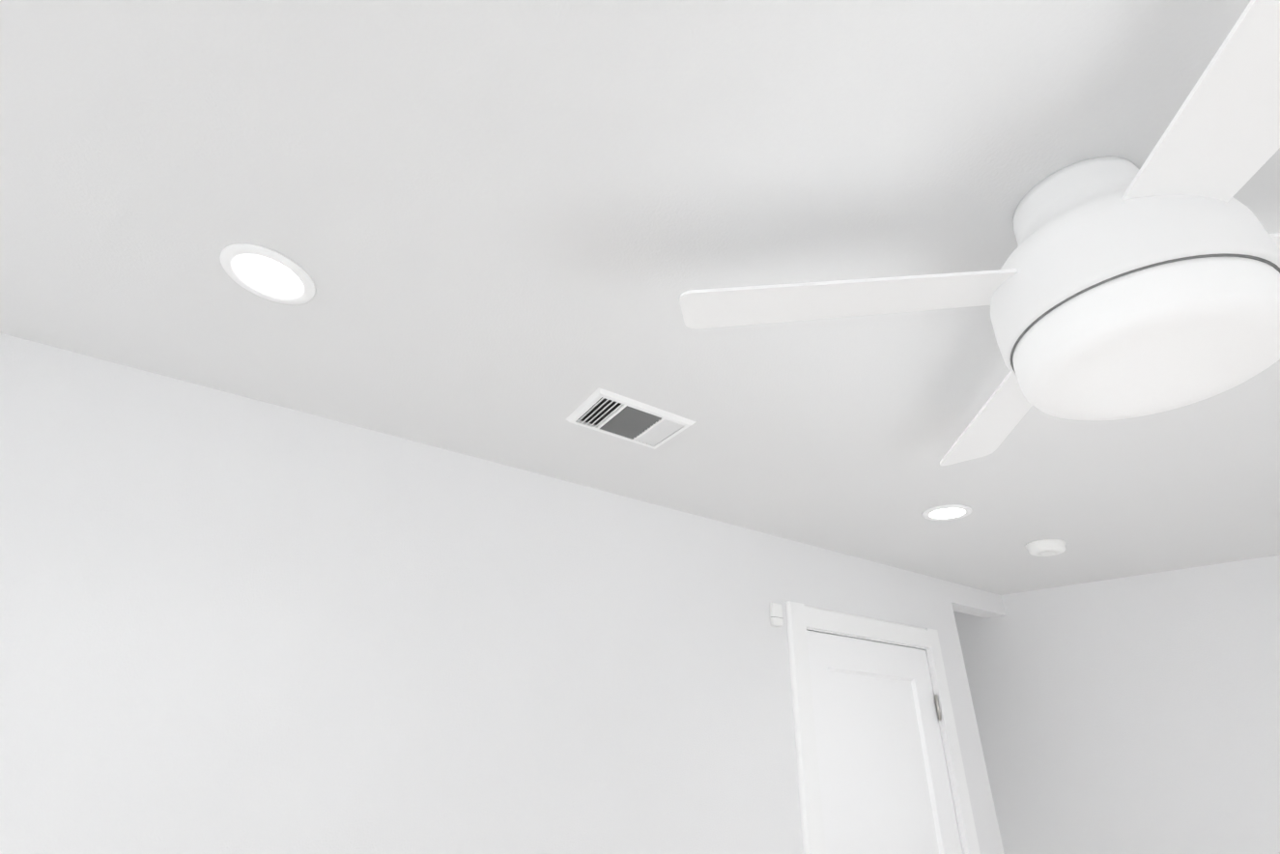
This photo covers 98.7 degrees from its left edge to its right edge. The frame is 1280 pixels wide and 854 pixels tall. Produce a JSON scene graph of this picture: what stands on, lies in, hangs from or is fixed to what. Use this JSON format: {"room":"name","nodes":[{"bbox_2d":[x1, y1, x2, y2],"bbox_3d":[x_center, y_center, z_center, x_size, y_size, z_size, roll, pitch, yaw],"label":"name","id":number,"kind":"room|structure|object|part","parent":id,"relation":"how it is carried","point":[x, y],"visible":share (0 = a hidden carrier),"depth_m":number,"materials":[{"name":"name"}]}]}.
{"room":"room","nodes":[
{"label":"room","id":0,"kind":"room"},
{"bbox_2d":[0,333,1004,853],"bbox_3d":[-0.232,1.295,1.376,3.920,2.400,0.115,18,-32,-26],"label":"wall","id":1,"kind":"structure","parent":0,"point":[230,623],"depth_m":1.38,"materials":[{"name":"paint"}]},
{"bbox_2d":[768,602,782,625],"bbox_3d":[0.515,0.710,2.080,0.049,0.080,0.020,18,-32,-26],"label":"sensor","id":2,"kind":"object","parent":1,"relation":"attached to","point":[776,614],"visible":1,"depth_m":2.07,"materials":[{"name":"white plastic"}]},
{"bbox_2d":[785,600,980,853],"bbox_3d":[0.888,1.774,1.878,0.938,2.143,0.132,18,-32,-26],"label":"door frame","id":3,"kind":"structure","parent":1,"relation":"attached to","point":[801,618],"depth_m":2.16,"materials":[{"name":"white wood"}]},
{"bbox_2d":[806,629,962,853],"bbox_3d":[0.922,1.787,1.811,0.760,2.038,0.110,18,-32,-26],"label":"door","id":4,"kind":"structure","parent":1,"relation":"in","point":[885,786],"depth_m":2.13,"materials":[{"name":"paint"}]},
{"bbox_3d":[1.228,1.884,2.005,0.013,1.635,0.046,18,-32,-26],"label":"door hinges","id":5,"kind":"part","parent":4,"relation":"part of","materials":[{"name":"silver metal"}]},
{"bbox_2d":[0,0,1279,595],"bbox_3d":[0.605,-0.115,1.306,4.695,0.100,4.430,18,-32,-26],"label":"ceiling","id":6,"kind":"structure","parent":0,"point":[506,232],"depth_m":0.89,"materials":[{"name":"paint"}]},
{"bbox_2d":[219,243,315,304],"bbox_3d":[-0.691,-0.280,1.024,0.156,0.006,0.156,18,-32,-26],"label":"recessed light","id":7,"kind":"object","parent":6,"relation":"in","point":[267,273],"visible":1,"depth_m":1.02,"materials":[{"name":"white plastic"}]},
{"bbox_2d":[566,387,696,449],"bbox_3d":[-0.026,-0.012,1.447,0.287,0.010,0.195,18,-32,-26],"label":"ceiling vent","id":8,"kind":"object","parent":6,"relation":"in","point":[611,413],"visible":0.98,"depth_m":1.43,"materials":[{"name":"white metal"}]},
{"bbox_2d":[922,504,972,520],"bbox_3d":[1.071,0.301,1.918,0.156,0.006,0.156,18,-32,-26],"label":"recessed light","id":9,"kind":"object","parent":6,"relation":"in","point":[949,512],"visible":1,"depth_m":1.91,"materials":[{"name":"white plastic"}]},
{"bbox_2d":[679,0,1279,465],"bbox_3d":[0.622,-0.192,0.728,0.868,0.308,0.868,21,-33,-29],"label":"fan","id":10,"kind":"object","parent":6,"relation":"hanging from","point":[1116,288],"visible":1,"depth_m":0.62,"materials":[{"name":"white plastic"}]},
{"bbox_2d":[1024,539,1066,556],"bbox_3d":[1.595,0.478,2.157,0.132,0.040,0.132,18,-32,-26],"label":"smoke detector","id":11,"kind":"object","parent":6,"relation":"attached to","point":[1046,548],"visible":1,"depth_m":2.12,"materials":[{"name":"white plastic"}]},
{"bbox_2d":[946,580,1006,618],"bbox_3d":[1.707,0.905,2.871,0.475,0.105,0.115,18,-32,-26],"label":"header beam","id":12,"kind":"structure","parent":0,"point":[972,601],"depth_m":2.83,"materials":[{"name":"paint"}]},
{"bbox_2d":[953,554,1279,853],"bbox_3d":[2.428,1.608,1.673,0.115,2.400,4.230,18,-32,-26],"label":"wall","id":13,"kind":"structure","parent":0,"point":[1139,714],"depth_m":2.36,"materials":[{"name":"paint"}]}
]}

